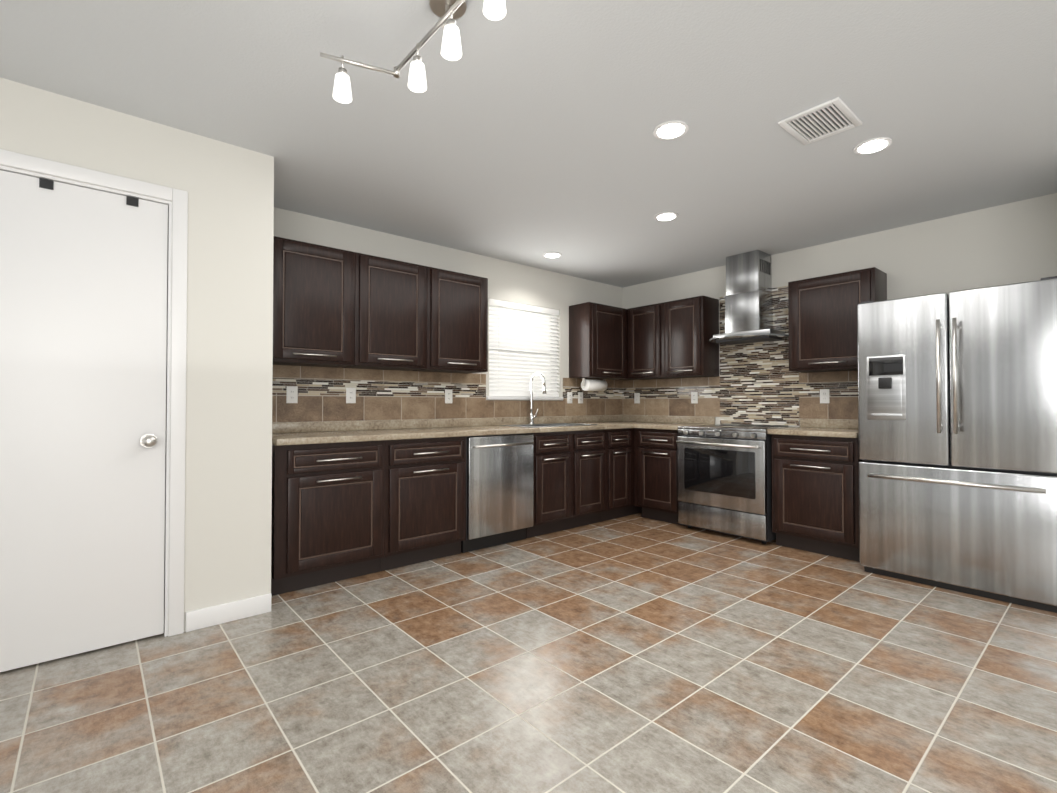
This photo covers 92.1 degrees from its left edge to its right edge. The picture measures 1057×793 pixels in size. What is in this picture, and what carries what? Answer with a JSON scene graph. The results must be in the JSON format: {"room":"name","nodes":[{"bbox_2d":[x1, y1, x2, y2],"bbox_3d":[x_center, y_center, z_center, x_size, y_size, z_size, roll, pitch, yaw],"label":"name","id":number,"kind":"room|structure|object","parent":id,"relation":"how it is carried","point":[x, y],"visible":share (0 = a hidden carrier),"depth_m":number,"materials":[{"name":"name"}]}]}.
{"room":"kitchen","nodes":[
{"label":"kitchen","id":0,"kind":"room"},
{"bbox_2d":[0,77,273,631],"bbox_3d":[-3.033,-0.087,1.889,3.620,2.435,0.880,1,-1,-41],"label":"wall","id":1,"kind":"structure","parent":0,"point":[228,188],"depth_m":2.56,"materials":[{"name":"white paint"}]},
{"bbox_2d":[0,170,167,671],"bbox_3d":[-1.964,0.099,2.211,0.643,2.048,0.113,1,-1,-41],"label":"pantry door","id":2,"kind":"structure","parent":1,"relation":"in","point":[83,311],"depth_m":2.23,"materials":[{"name":"white wood"}]},
{"bbox_2d":[0,149,187,636],"bbox_3d":[-1.995,0.067,2.259,0.784,2.137,0.127,1,-1,-41],"label":"door frame","id":3,"kind":"structure","parent":1,"relation":"attached to","point":[175,458],"depth_m":2.44,"materials":[{"name":"white wood"}]},
{"bbox_2d":[186,593,271,631],"bbox_3d":[-2.742,1.078,1.533,3.620,0.095,0.014,1,-1,-41],"label":"baseboard","id":4,"kind":"structure","parent":1,"relation":"attached to","point":[197,619],"depth_m":2.57,"materials":[{"name":"white wood"}]},
{"bbox_2d":[274,207,622,422],"bbox_3d":[-0.388,-0.048,4.657,4.000,2.435,0.120,1,-1,-41],"label":"wall","id":5,"kind":"structure","parent":0,"point":[508,281],"depth_m":4.59,"materials":[{"name":"white paint"}]},
{"bbox_2d":[273,236,360,367],"bbox_3d":[-1.493,-0.608,3.432,0.556,0.780,0.308,1,-1,-41],"label":"upper cabinet","id":6,"kind":"object","parent":5,"relation":"attached to","point":[335,307],"depth_m":3.33,"materials":[{"name":"black wood"}]},
{"bbox_2d":[356,253,432,371],"bbox_3d":[-1.069,-0.603,3.795,0.560,0.780,0.308,1,-1,-41],"label":"upper cabinet","id":7,"kind":"object","parent":5,"relation":"attached to","point":[397,296],"depth_m":3.69,"materials":[{"name":"black wood"}]},
{"bbox_2d":[272,365,622,422],"bbox_3d":[-0.394,-0.004,4.566,3.870,0.394,0.008,1,-1,-41],"label":"backsplash","id":8,"kind":"structure","parent":5,"relation":"attached to","point":[396,395],"depth_m":4.05,"materials":[{"name":"brown tile"}]},
{"bbox_2d":[286,386,297,402],"bbox_3d":[-1.623,-0.012,3.501,0.072,0.116,0.008,1,-1,-41],"label":"electrical outlet","id":9,"kind":"object","parent":8,"relation":"attached to","point":[291,394],"visible":1,"depth_m":3.50,"materials":[{"name":"white plastic"}]},
{"bbox_2d":[346,387,355,402],"bbox_3d":[-1.312,-0.008,3.768,0.072,0.116,0.008,1,-1,-41],"label":"electrical outlet","id":10,"kind":"object","parent":8,"relation":"attached to","point":[350,395],"visible":1,"depth_m":3.76,"materials":[{"name":"white plastic"}]},
{"bbox_2d":[445,390,451,402],"bbox_3d":[-0.674,0.000,4.315,0.072,0.116,0.008,1,-1,-41],"label":"electrical outlet","id":11,"kind":"object","parent":8,"relation":"attached to","point":[448,396],"visible":1,"depth_m":4.31,"materials":[{"name":"white plastic"}]},
{"bbox_2d":[567,392,571,402],"bbox_3d":[0.426,0.013,5.258,0.072,0.116,0.008,1,-1,-41],"label":"electrical outlet","id":12,"kind":"object","parent":8,"relation":"attached to","point":[569,397],"visible":1,"depth_m":5.25,"materials":[{"name":"white plastic"}]},
{"bbox_2d":[578,392,582,402],"bbox_3d":[0.548,0.015,5.362,0.072,0.116,0.008,1,-1,-41],"label":"electrical outlet","id":13,"kind":"object","parent":8,"relation":"attached to","point":[580,397],"visible":1,"depth_m":5.36,"materials":[{"name":"white plastic"}]},
{"bbox_2d":[433,268,487,373],"bbox_3d":[-0.641,-0.597,4.162,0.568,0.780,0.308,1,-1,-41],"label":"upper cabinet","id":14,"kind":"object","parent":5,"relation":"attached to","point":[460,300],"depth_m":4.05,"materials":[{"name":"black wood"}]},
{"bbox_2d":[486,308,562,399],"bbox_3d":[-0.049,-0.426,4.936,0.950,0.919,0.138,1,-1,-41],"label":"window","id":15,"kind":"structure","parent":5,"relation":"in","point":[517,398],"depth_m":4.97,"materials":[{"name":"white"}]},
{"bbox_2d":[489,299,558,396],"bbox_3d":[-0.032,-0.443,4.916,0.878,0.884,0.042,1,-1,-41],"label":"window blind","id":16,"kind":"object","parent":15,"relation":"attached to","point":[515,387],"visible":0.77,"depth_m":4.89,"materials":[{"name":"white plastic"}]},
{"bbox_2d":[569,302,636,379],"bbox_3d":[0.859,-0.562,5.424,0.872,0.745,0.344,1,-1,-41],"label":"upper cabinet","id":17,"kind":"object","parent":5,"relation":"attached to","point":[597,341],"visible":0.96,"depth_m":5.18,"materials":[{"name":"brown wood"}]},
{"bbox_2d":[581,378,606,390],"bbox_3d":[0.682,-0.123,5.285,0.328,0.128,0.116,1,-1,-41],"label":"paper towel holder","id":18,"kind":"object","parent":17,"relation":"attached to","point":[592,385],"visible":1,"depth_m":5.22,"materials":[{"name":"white paper"}]},
{"bbox_2d":[0,513,1056,792],"bbox_3d":[0.516,1.145,0.804,7.620,0.060,7.120,1,-1,-41],"label":"floor","id":19,"kind":"structure","parent":0,"point":[634,653],"depth_m":1.99,"materials":[{"name":"grey tile"}]},
{"bbox_2d":[271,440,390,595],"bbox_3d":[-1.372,0.718,3.313,0.661,0.866,0.618,1,-1,-41],"label":"base cabinet","id":20,"kind":"object","parent":19,"relation":"on","point":[343,511],"depth_m":3.07,"materials":[{"name":"black wood"}]},
{"bbox_2d":[391,436,465,568],"bbox_3d":[-0.882,0.724,3.733,0.629,0.866,0.618,1,-1,-41],"label":"base cabinet","id":21,"kind":"object","parent":19,"relation":"on","point":[428,475],"depth_m":3.50,"materials":[{"name":"black wood"}]},
{"bbox_2d":[461,433,533,552],"bbox_3d":[-0.381,0.730,4.124,0.632,0.864,0.661,1,-1,-41],"label":"dishwasher","id":22,"kind":"object","parent":19,"relation":"on","point":[499,489],"visible":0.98,"depth_m":3.88,"materials":[{"name":"grey metal"}]},
{"bbox_2d":[526,444,609,537],"bbox_3d":[0.185,0.825,4.645,0.900,0.690,0.618,1,-1,-41],"label":"base cabinet","id":23,"kind":"object","parent":19,"relation":"on","point":[583,478],"depth_m":4.39,"materials":[{"name":"black wood"}]},
{"bbox_2d":[558,428,633,519],"bbox_3d":[0.667,0.742,5.060,0.368,0.866,0.618,1,-1,-41],"label":"base cabinet","id":24,"kind":"object","parent":19,"relation":"on","point":[620,442],"depth_m":4.81,"materials":[{"name":"black wood"}]},
{"bbox_2d":[634,506,641,513],"bbox_3d":[1.037,0.747,5.391,0.620,0.866,0.597,1,-1,-41],"label":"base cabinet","id":25,"kind":"object","parent":19,"relation":"on","point":[636,509],"depth_m":5.13,"materials":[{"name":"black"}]},
{"bbox_2d":[272,415,631,445],"bbox_3d":[-0.163,0.244,4.338,3.823,0.107,0.645,1,-1,-41],"label":"countertop","id":26,"kind":"structure","parent":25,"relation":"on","point":[294,433],"depth_m":3.85,"materials":[{"name":"beige stone"}]},
{"bbox_2d":[528,372,545,423],"bbox_3d":[0.102,0.019,4.791,0.113,0.492,0.235,1,-1,-41],"label":"faucet","id":27,"kind":"object","parent":26,"relation":"on","point":[531,418],"visible":0.98,"depth_m":4.83,"materials":[{"name":"silver metal"}]},
{"bbox_2d":[499,423,597,427],"bbox_3d":[0.192,0.363,4.644,0.814,0.212,0.439,1,-1,-41],"label":"sink","id":28,"kind":"object","parent":26,"relation":"in","point":[548,425],"visible":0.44,"depth_m":4.77,"materials":[{"name":"metal"}]},
{"bbox_2d":[634,428,685,525],"bbox_3d":[1.401,0.741,4.941,0.654,0.866,0.511,1,-1,-41],"label":"base cabinet","id":29,"kind":"object","parent":19,"relation":"on","point":[655,478],"visible":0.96,"depth_m":4.75,"materials":[{"name":"black wood"}]},
{"bbox_2d":[632,415,714,429],"bbox_3d":[1.415,0.252,4.939,0.643,0.107,0.494,1,-1,-41],"label":"countertop","id":30,"kind":"structure","parent":29,"relation":"on","point":[638,421],"depth_m":5.10,"materials":[{"name":"beige stone"}]},
{"bbox_2d":[676,424,791,543],"bbox_3d":[1.794,0.713,4.415,0.724,0.906,0.780,1,-1,-41],"label":"range","id":31,"kind":"object","parent":19,"relation":"on","point":[724,472],"visible":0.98,"depth_m":4.17,"materials":[{"name":"grey metal"}]},
{"bbox_2d":[772,434,862,561],"bbox_3d":[2.286,0.726,3.908,0.654,0.866,0.590,1,-1,-41],"label":"base cabinet","id":32,"kind":"object","parent":19,"relation":"on","point":[815,494],"visible":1,"depth_m":3.70,"materials":[{"name":"black wood"}]},
{"bbox_2d":[767,419,857,437],"bbox_3d":[2.288,0.238,3.927,0.635,0.107,0.610,1,-1,-41],"label":"countertop","id":33,"kind":"structure","parent":32,"relation":"on","point":[808,427],"depth_m":3.92,"materials":[{"name":"beige stone"}]},
{"bbox_2d":[857,276,1056,612],"bbox_3d":[2.740,0.261,3.227,0.807,1.777,0.945,1,-1,-41],"label":"fridge","id":34,"kind":"object","parent":19,"relation":"on","point":[957,417],"visible":1,"depth_m":2.95,"materials":[{"name":"grey metal"}]},
{"bbox_2d":[0,0,1056,287],"bbox_3d":[0.516,-1.350,0.840,7.620,0.060,7.120,1,-1,-41],"label":"ceiling","id":35,"kind":"structure","parent":0,"point":[522,132],"depth_m":2.28,"materials":[{"name":"white paint"}]},
{"bbox_2d":[320,0,505,103],"bbox_3d":[-0.282,-1.183,1.521,0.342,0.254,0.996,1,-1,-41],"label":"track light","id":36,"kind":"object","parent":35,"relation":"attached to","point":[448,12],"visible":1,"depth_m":1.71,"materials":[{"name":"white glass"}]},
{"bbox_2d":[543,252,561,257],"bbox_3d":[0.213,-1.262,4.557,0.166,0.010,0.166,1,-1,-41],"label":"recessed light","id":37,"kind":"object","parent":35,"relation":"in","point":[552,255],"visible":0.94,"depth_m":4.54,"materials":[{"name":"white"}]},
{"bbox_2d":[654,212,677,220],"bbox_3d":[0.978,-1.275,3.619,0.166,0.010,0.166,1,-1,-41],"label":"recessed light","id":38,"kind":"object","parent":35,"relation":"in","point":[666,216],"visible":1,"depth_m":3.60,"materials":[{"name":"white"}]},
{"bbox_2d":[653,120,688,139],"bbox_3d":[0.692,-1.291,2.478,0.166,0.010,0.166,1,-1,-41],"label":"recessed light","id":39,"kind":"object","parent":35,"relation":"in","point":[670,130],"visible":1,"depth_m":2.47,"materials":[{"name":"white"}]},
{"bbox_2d":[778,97,862,144],"bbox_3d":[1.378,-1.291,2.407,0.310,0.012,0.260,1,-1,-41],"label":"ceiling vent","id":40,"kind":"object","parent":35,"relation":"in","point":[824,120],"visible":1,"depth_m":2.39,"materials":[{"name":"white metal"}]},
{"bbox_2d":[853,137,891,153],"bbox_3d":[1.774,-1.289,2.629,0.166,0.010,0.166,1,-1,-41],"label":"recessed light","id":41,"kind":"object","parent":35,"relation":"in","point":[873,145],"visible":1,"depth_m":2.62,"materials":[{"name":"white"}]},
{"bbox_2d":[622,193,1056,426],"bbox_3d":[2.283,-0.050,4.522,0.120,2.435,3.560,1,-1,-41],"label":"wall","id":42,"kind":"structure","parent":0,"point":[1009,243],"depth_m":3.69,"materials":[{"name":"white paint"}]},
{"bbox_2d":[627,296,718,379],"bbox_3d":[1.427,-0.564,5.168,0.344,0.749,0.894,1,-1,-41],"label":"upper cabinet","id":43,"kind":"object","parent":42,"relation":"attached to","point":[668,340],"visible":1,"depth_m":4.97,"materials":[{"name":"black wood"}]},
{"bbox_2d":[623,286,857,426],"bbox_3d":[1.907,-0.348,4.866,0.008,1.228,2.554,1,-1,-41],"label":"backsplash","id":44,"kind":"structure","parent":42,"relation":"attached to","point":[758,383],"depth_m":4.65,"materials":[{"name":"tile"}]},
{"bbox_2d":[634,393,639,402],"bbox_3d":[1.206,0.019,5.666,0.008,0.116,0.072,1,-1,-41],"label":"electrical outlet","id":45,"kind":"object","parent":44,"relation":"attached to","point":[636,397],"visible":1,"depth_m":5.66,"materials":[{"name":"white plastic"}]},
{"bbox_2d":[691,392,697,402],"bbox_3d":[1.668,0.011,5.127,0.008,0.116,0.072,1,-1,-41],"label":"electrical outlet","id":46,"kind":"object","parent":44,"relation":"attached to","point":[694,397],"visible":1,"depth_m":5.12,"materials":[{"name":"white plastic"}]},
{"bbox_2d":[820,389,829,402],"bbox_3d":[2.449,-0.002,4.216,0.008,0.116,0.072,1,-1,-41],"label":"electrical outlet","id":47,"kind":"object","parent":44,"relation":"attached to","point":[824,395],"visible":1,"depth_m":4.21,"materials":[{"name":"white plastic"}]},
{"bbox_2d":[709,250,788,344],"bbox_3d":[1.891,-0.880,4.508,0.490,0.771,0.700,1,-1,-41],"label":"range hood","id":48,"kind":"object","parent":42,"relation":"attached to","point":[748,309],"visible":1,"depth_m":4.48,"materials":[{"name":"grey metal"}]},
{"bbox_2d":[788,267,886,372],"bbox_3d":[2.414,-0.573,4.016,0.344,0.734,0.610,1,-1,-41],"label":"upper cabinet","id":49,"kind":"object","parent":42,"relation":"attached to","point":[822,317],"visible":0.77,"depth_m":3.93,"materials":[{"name":"black wood"}]}
]}

